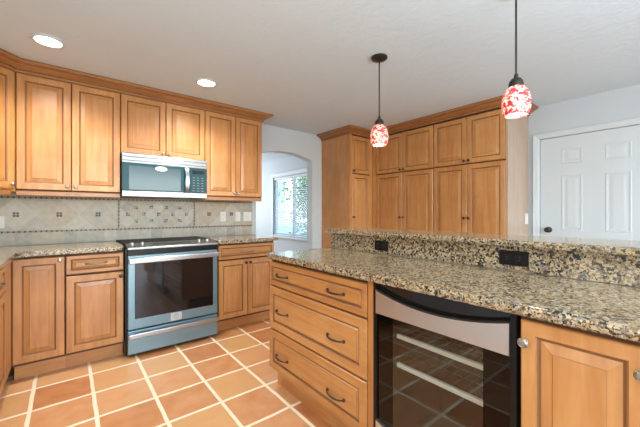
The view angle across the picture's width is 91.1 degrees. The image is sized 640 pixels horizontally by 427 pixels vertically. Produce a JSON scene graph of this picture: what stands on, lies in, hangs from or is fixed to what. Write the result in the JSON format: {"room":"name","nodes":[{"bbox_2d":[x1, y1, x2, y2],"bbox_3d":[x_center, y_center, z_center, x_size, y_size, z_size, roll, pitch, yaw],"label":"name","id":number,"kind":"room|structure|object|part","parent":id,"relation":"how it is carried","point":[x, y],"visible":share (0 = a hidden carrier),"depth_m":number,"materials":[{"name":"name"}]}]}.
{"room":"kitchen","nodes":[
{"label":"kitchen","id":0,"kind":"room"},
{"bbox_2d":[0,319,330,426],"bbox_3d":[-0.184,1.210,2.612,5.070,0.050,10.900,0,0,-39],"label":"floor","id":1,"kind":"structure","parent":0,"point":[226,378],"depth_m":2.08,"materials":[{"name":"tile"}]},
{"bbox_2d":[0,262,10,395],"bbox_3d":[-2.099,0.746,1.648,0.674,0.878,0.900,0,0,-39],"label":"base cabinet","id":2,"kind":"object","parent":1,"relation":"on","point":[5,273],"visible":0.98,"depth_m":1.94,"materials":[{"name":"brown wood"}]},
{"bbox_3d":[-1.783,0.404,1.723,0.020,0.156,0.574,0,0,-39],"label":"drawer","id":3,"kind":"part","parent":2,"relation":"part of","materials":[{"name":"brown wood"}]},
{"bbox_3d":[-1.783,0.775,1.723,0.020,0.554,0.574,0,0,-39],"label":"door","id":4,"kind":"part","parent":2,"relation":"part of","materials":[{"name":"brown wood"}]},
{"bbox_2d":[12,254,64,379],"bbox_3d":[-2.178,0.746,2.458,0.286,0.878,0.618,0,0,-39],"label":"base cabinet","id":5,"kind":"object","parent":1,"relation":"on","point":[38,282],"visible":0.96,"depth_m":2.24,"materials":[{"name":"brown wood"}]},
{"bbox_2d":[65,250,123,367],"bbox_3d":[-1.919,0.746,2.662,0.373,0.878,0.623,0,0,-39],"label":"base cabinet","id":6,"kind":"object","parent":1,"relation":"on","point":[94,281],"visible":0.99,"depth_m":2.44,"materials":[{"name":"brown wood"}]},
{"bbox_2d":[0,241,123,270],"bbox_3d":[-1.946,0.289,1.957,1.299,0.035,1.689,0,0,-39],"label":"countertop","id":7,"kind":"structure","parent":6,"relation":"on","point":[8,254],"depth_m":2.37,"materials":[{"name":"stone"}]},
{"bbox_3d":[-1.752,0.395,2.454,0.363,0.138,0.020,0,0,-39],"label":"drawer","id":8,"kind":"part","parent":6,"relation":"part of","materials":[{"name":"brown wood"}]},
{"bbox_3d":[-1.752,0.766,2.454,0.363,0.572,0.020,0,0,-39],"label":"door","id":9,"kind":"part","parent":6,"relation":"part of","materials":[{"name":"brown wood"}]},
{"bbox_2d":[116,236,218,355],"bbox_3d":[-1.449,0.717,2.990,0.763,0.938,0.696,0,0,-39],"label":"range","id":10,"kind":"object","parent":1,"relation":"on","point":[170,284],"visible":0.95,"depth_m":2.73,"materials":[{"name":"silver metal"}]},
{"bbox_2d":[116,236,209,247],"bbox_3d":[-1.520,0.281,3.078,0.763,0.036,0.471,0,0,-39],"label":"cooktop","id":11,"kind":"object","parent":10,"relation":"in","point":[171,239],"depth_m":2.99,"materials":[{"name":"black glass"}]},
{"bbox_3d":[-1.317,0.284,2.826,0.737,0.042,0.177,0,0,-39],"label":"control panel","id":12,"kind":"part","parent":10,"relation":"part of","materials":[{"name":"silver metal"}]},
{"bbox_3d":[-1.274,1.060,2.773,0.733,0.190,0.038,0,0,-39],"label":"warming drawer","id":13,"kind":"part","parent":10,"relation":"part of","materials":[{"name":"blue metal"}]},
{"bbox_3d":[-1.274,0.653,2.773,0.733,0.601,0.038,0,0,-39],"label":"oven door","id":14,"kind":"part","parent":10,"relation":"part of","materials":[{"name":"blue metal"}]},
{"bbox_3d":[-1.250,1.001,2.743,0.729,0.038,0.044,0,0,-39],"label":"handle","id":15,"kind":"part","parent":10,"relation":"part of","materials":[{"name":"silver metal"}]},
{"bbox_3d":[-1.247,0.392,2.740,0.729,0.043,0.052,0,0,-39],"label":"handle","id":16,"kind":"part","parent":10,"relation":"part of","materials":[{"name":"silver metal"}]},
{"bbox_2d":[217,241,273,330],"bbox_3d":[-0.920,0.746,3.467,0.632,0.878,0.623,0,0,-39],"label":"base cabinet","id":17,"kind":"object","parent":1,"relation":"on","point":[243,269],"visible":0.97,"depth_m":3.22,"materials":[{"name":"brown wood"}]},
{"bbox_3d":[-0.876,0.766,3.159,0.306,0.572,0.020,0,0,-39],"label":"door","id":18,"kind":"part","parent":17,"relation":"part of","materials":[{"name":"brown wood"}]},
{"bbox_2d":[204,234,277,243],"bbox_3d":[-0.909,0.289,3.480,0.675,0.035,0.617,0,0,-39],"label":"countertop","id":19,"kind":"structure","parent":17,"relation":"on","point":[228,239],"depth_m":3.32,"materials":[{"name":"stone"}]},
{"bbox_3d":[-0.753,0.395,3.258,0.622,0.138,0.020,0,0,-39],"label":"drawer","id":20,"kind":"part","parent":17,"relation":"part of","materials":[{"name":"brown wood"}]},
{"bbox_3d":[-0.631,0.766,3.356,0.310,0.572,0.020,0,0,-39],"label":"door","id":21,"kind":"part","parent":17,"relation":"part of","materials":[{"name":"brown wood"}]},
{"bbox_2d":[270,259,373,426],"bbox_3d":[0.142,0.746,1.934,0.574,0.878,0.936,0,0,-39],"label":"base cabinet","id":22,"kind":"object","parent":1,"relation":"on","point":[321,322],"visible":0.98,"depth_m":1.69,"materials":[{"name":"brown wood"}]},
{"bbox_3d":[-0.256,0.933,1.998,0.035,0.017,0.142,0,0,-39],"label":"handle","id":23,"kind":"part","parent":22,"relation":"part of","materials":[{"name":"brown metal"}]},
{"bbox_3d":[-0.256,0.642,1.998,0.035,0.017,0.142,0,0,-39],"label":"handle","id":24,"kind":"part","parent":22,"relation":"part of","materials":[{"name":"brown metal"}]},
{"bbox_3d":[-0.058,0.915,1.795,0.020,0.259,0.890,0,0,-39],"label":"drawer","id":25,"kind":"part","parent":22,"relation":"part of","materials":[{"name":"brown wood"}]},
{"bbox_3d":[-0.058,0.635,1.795,0.020,0.278,0.890,0,0,-39],"label":"drawer","id":26,"kind":"part","parent":22,"relation":"part of","materials":[{"name":"brown wood"}]},
{"bbox_3d":[-0.058,0.407,1.795,0.020,0.157,0.890,0,0,-39],"label":"drawer","id":27,"kind":"part","parent":22,"relation":"part of","materials":[{"name":"brown wood"}]},
{"bbox_3d":[0.067,0.933,1.598,0.035,0.017,0.142,0,0,-39],"label":"handle","id":28,"kind":"part","parent":22,"relation":"part of","materials":[{"name":"brown metal"}]},
{"bbox_3d":[0.067,0.642,1.598,0.035,0.017,0.142,0,0,-39],"label":"handle","id":29,"kind":"part","parent":22,"relation":"part of","materials":[{"name":"brown metal"}]},
{"bbox_3d":[0.067,0.407,1.598,0.035,0.017,0.142,0,0,-39],"label":"handle","id":30,"kind":"part","parent":22,"relation":"part of","materials":[{"name":"brown metal"}]},
{"bbox_2d":[267,247,639,341],"bbox_3d":[0.620,0.289,1.348,0.569,0.035,2.422,0,0,-39],"label":"countertop","id":31,"kind":"structure","parent":22,"relation":"on","point":[602,308],"depth_m":1.14,"materials":[{"name":"stone"}]},
{"bbox_2d":[322,134,371,247],"bbox_3d":[0.610,0.069,4.702,1.008,2.234,0.618,0,0,-39],"label":"pantry cabinet","id":32,"kind":"object","parent":1,"relation":"on","point":[346,159],"visible":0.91,"depth_m":4.34,"materials":[{"name":"brown wood"}]},
{"bbox_3d":[0.404,0.069,4.190,0.045,2.234,0.021,0,0,-39],"label":"frame","id":33,"kind":"part","parent":32,"relation":"part of","materials":[{"name":"brown wood"}]},
{"bbox_3d":[0.561,0.271,4.316,0.347,1.582,0.020,0,0,-39],"label":"door","id":34,"kind":"part","parent":32,"relation":"part of","materials":[{"name":"brown wood"}]},
{"bbox_3d":[0.561,-0.784,4.316,0.347,0.501,0.020,0,0,-39],"label":"door","id":35,"kind":"part","parent":32,"relation":"part of","materials":[{"name":"brown wood"}]},
{"bbox_2d":[317,95,537,140],"bbox_3d":[1.101,-1.090,3.904,2.638,0.083,0.659,0,0,37],"label":"crown molding","id":36,"kind":"structure","parent":32,"relation":"attached to","point":[493,103],"depth_m":3.69,"materials":[{"name":"brown wood"}]},
{"bbox_2d":[372,124,433,230],"bbox_3d":[1.245,0.069,4.246,0.588,2.234,0.949,0,0,-39],"label":"pantry cabinet","id":37,"kind":"object","parent":1,"relation":"on","point":[402,169],"visible":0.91,"depth_m":4.02,"materials":[{"name":"brown wood"}]},
{"bbox_3d":[0.930,0.271,4.230,0.020,1.582,0.431,0,0,-39],"label":"door","id":38,"kind":"part","parent":37,"relation":"part of","materials":[{"name":"brown wood"}]},
{"bbox_3d":[0.930,-0.784,4.230,0.020,0.501,0.431,0,0,-39],"label":"door","id":39,"kind":"part","parent":37,"relation":"part of","materials":[{"name":"brown wood"}]},
{"bbox_3d":[1.205,0.271,3.888,0.020,1.582,0.434,0,0,-39],"label":"door","id":40,"kind":"part","parent":37,"relation":"part of","materials":[{"name":"brown wood"}]},
{"bbox_3d":[1.205,-0.784,3.888,0.020,0.501,0.434,0,0,-39],"label":"door","id":41,"kind":"part","parent":37,"relation":"part of","materials":[{"name":"brown wood"}]},
{"bbox_2d":[373,282,520,426],"bbox_3d":[0.622,0.749,1.344,0.546,0.872,0.574,0,0,-39],"label":"wine cooler","id":42,"kind":"object","parent":1,"relation":"on","point":[438,361],"visible":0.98,"depth_m":1.33,"materials":[{"name":"black glass"}]},
{"bbox_3d":[0.257,0.694,1.407,0.032,0.762,0.018,0,0,-39],"label":"door","id":43,"kind":"part","parent":42,"relation":"part of","materials":[{"name":"black plastic"}]},
{"bbox_2d":[397,362,482,406],"bbox_3d":[0.451,0.653,1.207,0.016,0.017,0.371,0,0,-39],"label":"shelf","id":44,"kind":"object","parent":42,"relation":"attached to","point":[470,397],"depth_m":1.18,"materials":[{"name":"white"}]},
{"bbox_2d":[397,333,482,369],"bbox_3d":[0.451,0.530,1.207,0.016,0.017,0.371,0,0,-39],"label":"shelf","id":45,"kind":"object","parent":42,"relation":"attached to","point":[448,354],"depth_m":1.18,"materials":[{"name":"white"}]},
{"bbox_3d":[0.437,0.694,1.184,0.032,0.762,0.556,0,0,-39],"label":"door frame","id":46,"kind":"part","parent":42,"relation":"part of","materials":[{"name":"black plastic"}]},
{"bbox_2d":[434,108,527,234],"bbox_3d":[1.797,0.069,3.561,0.588,2.234,0.808,0,0,-39],"label":"pantry cabinet","id":47,"kind":"object","parent":1,"relation":"on","point":[481,159],"visible":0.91,"depth_m":3.32,"materials":[{"name":"brown wood"}]},
{"bbox_3d":[1.470,0.271,3.559,0.020,1.582,0.393,0,0,-39],"label":"door","id":48,"kind":"part","parent":47,"relation":"part of","materials":[{"name":"brown wood"}]},
{"bbox_3d":[1.470,-0.784,3.559,0.020,0.501,0.393,0,0,-39],"label":"door","id":49,"kind":"part","parent":47,"relation":"part of","materials":[{"name":"brown wood"}]},
{"bbox_3d":[1.717,0.271,3.253,0.020,1.582,0.382,0,0,-39],"label":"door","id":50,"kind":"part","parent":47,"relation":"part of","materials":[{"name":"brown wood"}]},
{"bbox_3d":[1.717,-0.784,3.253,0.020,0.501,0.382,0,0,-39],"label":"door","id":51,"kind":"part","parent":47,"relation":"part of","materials":[{"name":"brown wood"}]},
{"bbox_3d":[2.057,0.069,3.263,0.556,2.234,0.017,0,0,-39],"label":"panel","id":52,"kind":"part","parent":47,"relation":"part of","materials":[{"name":"beige wood"}]},
{"bbox_2d":[525,213,527,223],"bbox_3d":[2.232,0.066,3.386,0.085,0.118,0.010,0,0,-39],"label":"switch plate","id":53,"kind":"object","parent":47,"relation":"attached to","point":[526,214],"visible":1,"depth_m":3.38,"materials":[{"name":"white plastic"}]},
{"bbox_2d":[517,316,639,426],"bbox_3d":[0.893,0.746,1.005,0.568,0.878,0.286,0,0,-39],"label":"base cabinet","id":54,"kind":"object","parent":1,"relation":"on","point":[571,376],"visible":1,"depth_m":0.85,"materials":[{"name":"brown wood"}]},
{"bbox_3d":[0.606,0.385,0.933,0.030,0.029,0.029,0,0,-39],"label":"knob","id":55,"kind":"part","parent":54,"relation":"part of","materials":[{"name":"grey metal"}]},
{"bbox_3d":[0.760,0.385,0.741,0.030,0.029,0.029,0,0,-39],"label":"knob","id":56,"kind":"part","parent":54,"relation":"part of","materials":[{"name":"grey metal"}]},
{"bbox_2d":[11,124,321,356],"bbox_3d":[-1.128,0.027,3.785,4.870,2.318,0.130,0,0,-39],"label":"wall","id":57,"kind":"structure","parent":0,"point":[307,147],"depth_m":4.52,"materials":[{"name":"grey paint"}]},
{"bbox_2d":[0,66,15,194],"bbox_3d":[-2.532,-0.597,2.161,0.643,0.935,0.636,0,0,-39],"label":"upper cabinet","id":58,"kind":"object","parent":57,"relation":"attached to","point":[7,77],"visible":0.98,"depth_m":2.29,"materials":[{"name":"brown wood"}]},
{"bbox_3d":[-2.325,-0.150,2.132,0.024,0.040,0.416,0,0,6],"label":"light rail","id":59,"kind":"part","parent":58,"relation":"part of","materials":[{"name":"brown wood"}]},
{"bbox_2d":[16,73,119,197],"bbox_3d":[-2.113,-0.597,2.675,0.667,0.935,0.362,0,0,-39],"label":"upper cabinet","id":60,"kind":"object","parent":57,"relation":"attached to","point":[68,134],"visible":1,"depth_m":2.52,"materials":[{"name":"brown wood"}]},
{"bbox_3d":[-2.156,-0.614,2.457,0.322,0.872,0.020,0,0,-39],"label":"door","id":61,"kind":"part","parent":60,"relation":"part of","materials":[{"name":"brown wood"}]},
{"bbox_3d":[-2.032,-0.150,2.575,0.667,0.040,0.024,0,0,-39],"label":"light rail","id":62,"kind":"part","parent":60,"relation":"part of","materials":[{"name":"brown wood"}]},
{"bbox_3d":[-1.896,-0.614,2.667,0.333,0.872,0.020,0,0,-39],"label":"door","id":63,"kind":"part","parent":60,"relation":"part of","materials":[{"name":"brown wood"}]},
{"bbox_2d":[0,193,251,245],"bbox_3d":[-1.912,0.056,3.062,2.737,0.430,0.012,0,0,-39],"label":"backsplash","id":64,"kind":"structure","parent":57,"relation":"attached to","point":[29,220],"depth_m":2.99,"materials":[{"name":"beige tile"}]},
{"bbox_2d":[0,216,4,227],"bbox_3d":[-2.579,0.076,2.514,0.075,0.098,0.010,0,0,-39],"label":"wall outlet","id":65,"kind":"object","parent":64,"relation":"attached to","point":[2,218],"visible":1,"depth_m":2.53,"materials":[{"name":"white plastic"}]},
{"bbox_2d":[220,212,225,221],"bbox_3d":[-1.136,0.049,3.676,0.068,0.112,0.010,0,0,-39],"label":"wall outlet","id":66,"kind":"object","parent":64,"relation":"attached to","point":[222,214],"visible":1,"depth_m":3.67,"materials":[{"name":"white plastic"}]},
{"bbox_2d":[235,212,239,220],"bbox_3d":[-0.993,0.049,3.791,0.066,0.112,0.010,0,0,-39],"label":"switch plate","id":67,"kind":"object","parent":64,"relation":"attached to","point":[237,214],"visible":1,"depth_m":3.78,"materials":[{"name":"white plastic"}]},
{"bbox_2d":[243,212,251,220],"bbox_3d":[-0.894,0.049,3.871,0.110,0.112,0.010,0,0,-39],"label":"switch plate","id":68,"kind":"object","parent":64,"relation":"attached to","point":[247,216],"visible":1,"depth_m":3.87,"materials":[{"name":"white plastic"}]},
{"bbox_2d":[0,48,272,121],"bbox_3d":[-1.542,-1.090,2.913,0.436,0.083,2.528,0,0,44],"label":"crown molding","id":69,"kind":"structure","parent":57,"relation":"attached to","point":[10,61],"depth_m":2.71,"materials":[{"name":"brown wood"}]},
{"bbox_2d":[120,94,204,160],"bbox_3d":[-1.566,-0.796,3.115,0.736,0.538,0.362,0,0,-39],"label":"upper cabinet","id":70,"kind":"object","parent":57,"relation":"attached to","point":[147,126],"visible":0.99,"depth_m":2.97,"materials":[{"name":"brown wood"}]},
{"bbox_3d":[-1.620,-0.792,2.889,0.363,0.516,0.020,0,0,-39],"label":"door","id":71,"kind":"part","parent":70,"relation":"part of","materials":[{"name":"brown wood"}]},
{"bbox_2d":[120,152,206,199],"bbox_3d":[-1.542,-0.333,3.086,0.732,0.383,0.436,0,0,-39],"label":"microwave","id":72,"kind":"object","parent":70,"relation":"attached to","point":[143,176],"visible":1,"depth_m":2.92,"materials":[{"name":"silver plastic"}]},
{"bbox_3d":[-1.501,-0.316,2.902,0.564,0.245,0.026,0,0,-39],"label":"door","id":73,"kind":"part","parent":72,"relation":"part of","materials":[{"name":"teal glass"}]},
{"bbox_3d":[-1.436,-0.168,2.954,0.732,0.050,0.026,0,0,-39],"label":"rail","id":74,"kind":"part","parent":72,"relation":"part of","materials":[{"name":"silver metal"}]},
{"bbox_3d":[-1.288,-0.314,3.040,0.034,0.256,0.046,0,0,-39],"label":"handle","id":75,"kind":"part","parent":72,"relation":"part of","materials":[{"name":"silver metal"}]},
{"bbox_3d":[-1.216,-0.316,3.132,0.164,0.245,0.026,0,0,-39],"label":"control panel","id":76,"kind":"part","parent":72,"relation":"part of","materials":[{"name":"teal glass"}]},
{"bbox_3d":[-1.333,-0.792,3.120,0.363,0.516,0.020,0,0,-39],"label":"door","id":77,"kind":"part","parent":70,"relation":"part of","materials":[{"name":"brown wood"}]},
{"bbox_2d":[204,111,261,200],"bbox_3d":[-1.023,-0.597,3.553,0.657,0.935,0.362,0,0,-39],"label":"upper cabinet","id":78,"kind":"object","parent":57,"relation":"attached to","point":[233,145],"visible":0.95,"depth_m":3.41,"materials":[{"name":"brown wood"}]},
{"bbox_3d":[-1.058,-0.614,3.341,0.330,0.872,0.020,0,0,-39],"label":"door","id":79,"kind":"part","parent":78,"relation":"part of","materials":[{"name":"brown wood"}]},
{"bbox_3d":[-0.942,-0.150,3.453,0.657,0.040,0.024,0,0,-39],"label":"light rail","id":80,"kind":"part","parent":78,"relation":"part of","materials":[{"name":"brown wood"}]},
{"bbox_3d":[-0.802,-0.614,3.547,0.315,0.872,0.020,0,0,-39],"label":"door","id":81,"kind":"part","parent":78,"relation":"part of","materials":[{"name":"brown wood"}]},
{"bbox_2d":[256,156,306,251],"bbox_3d":[-0.746,0.027,6.603,0.120,2.318,3.779,0,0,-39],"label":"wall","id":82,"kind":"structure","parent":0,"point":[263,208],"depth_m":6.90,"materials":[{"name":"grey paint"}]},
{"bbox_2d":[270,168,306,240],"bbox_3d":[-0.544,-0.152,6.277,0.125,1.365,1.640,0,0,-39],"label":"window","id":83,"kind":"structure","parent":82,"relation":"in","point":[304,170],"depth_m":6.49,"materials":[{"name":"grey paint"}]},
{"bbox_3d":[-0.561,0.513,6.262,0.080,0.035,1.620,0,0,-39],"label":"sill","id":84,"kind":"part","parent":83,"relation":"part of","materials":[{"name":"grey paint"}]},
{"bbox_2d":[274,173,306,238],"bbox_3d":[-0.544,-0.125,6.276,0.028,1.232,1.448,0,0,-39],"label":"window blind","id":85,"kind":"object","parent":83,"relation":"attached to","point":[304,174],"visible":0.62,"depth_m":6.32,"materials":[{"name":"grey paint"}]},
{"bbox_3d":[-0.543,-0.720,6.277,0.026,0.041,1.448,0,0,-39],"label":"head rail","id":86,"kind":"part","parent":85,"relation":"part of","materials":[{"name":"grey paint"}]},
{"bbox_2d":[0,0,639,162],"bbox_3d":[-0.184,-1.172,2.612,5.070,0.080,10.900,0,0,-39],"label":"ceiling","id":87,"kind":"structure","parent":0,"point":[307,64],"depth_m":2.17,"materials":[{"name":"white paint"}]},
{"bbox_2d":[29,33,66,48],"bbox_3d":[-1.792,-1.126,2.069,0.188,0.010,0.188,0,0,-39],"label":"recessed light","id":88,"kind":"object","parent":87,"relation":"in","point":[45,40],"visible":1,"depth_m":2.06,"materials":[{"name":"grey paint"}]},
{"bbox_2d":[195,78,217,87],"bbox_3d":[-0.990,-1.126,2.733,0.188,0.010,0.188,0,0,-39],"label":"recessed light","id":89,"kind":"object","parent":87,"relation":"in","point":[203,82],"visible":1,"depth_m":2.72,"materials":[{"name":"white plastic"}]},
{"bbox_2d":[370,53,387,146],"bbox_3d":[0.432,-0.811,2.286,0.132,0.641,0.132,0,0,-39],"label":"pendant lamp","id":90,"kind":"object","parent":87,"relation":"hanging from","point":[378,136],"visible":1,"depth_m":2.25,"materials":[{"name":"glass"}]},
{"bbox_3d":[0.432,-0.566,2.286,0.132,0.150,0.132,0,0,-39],"label":"lamp shade","id":91,"kind":"part","parent":90,"relation":"part of","materials":[{"name":"red glass"}]},
{"bbox_3d":[0.432,-0.894,2.286,0.009,0.417,0.009,0,0,-16],"label":"rod","id":92,"kind":"part","parent":90,"relation":"part of","materials":[{"name":"brown metal"}]},
{"bbox_2d":[501,0,531,118],"bbox_3d":[0.993,-0.811,1.589,0.132,0.641,0.132,0,0,-39],"label":"pendant lamp","id":93,"kind":"object","parent":87,"relation":"hanging from","point":[516,102],"visible":1,"depth_m":1.56,"materials":[{"name":"glass"}]},
{"bbox_3d":[0.993,-0.894,1.589,0.009,0.417,0.009,0,0,29],"label":"rod","id":94,"kind":"part","parent":93,"relation":"part of","materials":[{"name":"brown metal"}]},
{"bbox_3d":[0.993,-0.552,1.589,0.088,0.117,0.088,0,0,-39],"label":"bulb","id":95,"kind":"part","parent":93,"relation":"part of","materials":[{"name":"white glass"}]},
{"bbox_3d":[0.993,-0.566,1.589,0.132,0.150,0.132,0,0,-39],"label":"lamp shade","id":96,"kind":"part","parent":93,"relation":"part of","materials":[{"name":"red glass"}]},
{"bbox_2d":[333,247,639,287],"bbox_3d":[0.910,0.672,1.577,0.124,1.027,2.416,0,0,-39],"label":"wall","id":97,"kind":"structure","parent":0,"point":[333,247],"depth_m":1.48,"materials":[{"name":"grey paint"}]},
{"bbox_2d":[326,227,639,256],"bbox_3d":[0.962,0.141,1.638,0.408,0.031,2.445,0,0,-39],"label":"bar","id":98,"kind":"object","parent":97,"relation":"on","point":[588,245],"visible":1,"depth_m":1.51,"materials":[{"name":"stone"}]},
{"bbox_2d":[331,233,639,286],"bbox_3d":[0.852,0.214,1.531,0.020,0.113,2.416,0,0,-39],"label":"backsplash slab","id":99,"kind":"structure","parent":97,"relation":"attached to","point":[605,268],"depth_m":1.44,"materials":[{"name":"stone"}]},
{"bbox_2d":[375,240,387,250],"bbox_3d":[0.403,0.217,2.065,0.010,0.066,0.115,0,0,-39],"label":"wall outlet","id":100,"kind":"object","parent":99,"relation":"attached to","point":[379,245],"visible":1,"depth_m":2.06,"materials":[{"name":"black plastic"}]},
{"bbox_2d":[376,243,385,247],"bbox_3d":[0.401,0.217,2.063,0.004,0.028,0.088,0,0,-39],"label":"socket","id":101,"kind":"object","parent":100,"relation":"attached to","point":[378,245],"depth_m":2.06,"materials":[{"name":"grey plastic"}]},
{"bbox_2d":[499,250,528,266],"bbox_3d":[0.895,0.211,1.454,0.010,0.068,0.125,0,0,-39],"label":"wall outlet","id":102,"kind":"object","parent":99,"relation":"attached to","point":[507,257],"visible":1,"depth_m":1.45,"materials":[{"name":"black plastic"}]},
{"bbox_2d":[503,254,523,261],"bbox_3d":[0.893,0.211,1.452,0.004,0.028,0.088,0,0,-39],"label":"socket","id":103,"kind":"object","parent":102,"relation":"attached to","point":[506,257],"depth_m":1.45,"materials":[{"name":"grey plastic"}]},
{"bbox_2d":[528,84,639,235],"bbox_3d":[2.978,0.027,2.648,0.100,2.318,6.791,0,0,-39],"label":"wall","id":104,"kind":"structure","parent":0,"point":[622,103],"depth_m":3.10,"materials":[{"name":"grey paint"}]},
{"bbox_2d":[533,117,639,235],"bbox_3d":[2.617,0.172,2.999,0.022,2.026,1.009,0,0,-39],"label":"trim","id":105,"kind":"structure","parent":104,"relation":"attached to","point":[631,121],"depth_m":3.35,"materials":[{"name":"grey paint"}]},
{"bbox_2d":[541,125,639,240],"bbox_3d":[2.623,0.199,3.003,0.112,1.952,0.881,0,0,-39],"label":"door","id":106,"kind":"structure","parent":104,"relation":"in","point":[590,182],"depth_m":3.02,"materials":[{"name":"grey paint"}]},
{"bbox_3d":[2.377,0.180,3.277,0.072,0.062,0.062,0,0,-39],"label":"knob","id":107,"kind":"part","parent":106,"relation":"part of","materials":[{"name":"brown metal"}]},
{"bbox_3d":[2.635,0.158,3.012,0.003,1.615,0.518,0,0,-39],"label":"panel","id":108,"kind":"part","parent":106,"relation":"part of","materials":[{"name":"grey paint"}]},
{"label":"outside","id":109,"kind":"structure","parent":0,"visible":0},
{"bbox_2d":[286,222,306,233],"bbox_3d":[7.761,1.535,25.506,35.920,0.100,50.000,0,0,-39],"label":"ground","id":110,"kind":"structure","parent":109,"point":[288,222],"depth_m":29.20,"materials":[{"name":"white"}]},
{"bbox_2d":[278,179,285,232],"bbox_3d":[-3.954,-0.765,16.074,2.000,4.500,5.000,0,0,-39],"label":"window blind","id":111,"kind":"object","parent":110,"relation":"on","point":[285,179],"visible":0.02,"depth_m":14.61,"materials":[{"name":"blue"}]},
{"bbox_2d":[278,176,306,234],"bbox_3d":[-0.350,-0.566,10.524,2.393,4.568,2.146,0,0,-39],"label":"tree","id":112,"kind":"object","parent":110,"relation":"on","point":[299,178],"visible":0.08,"depth_m":10.25,"materials":[{"name":"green plant"}]}
]}

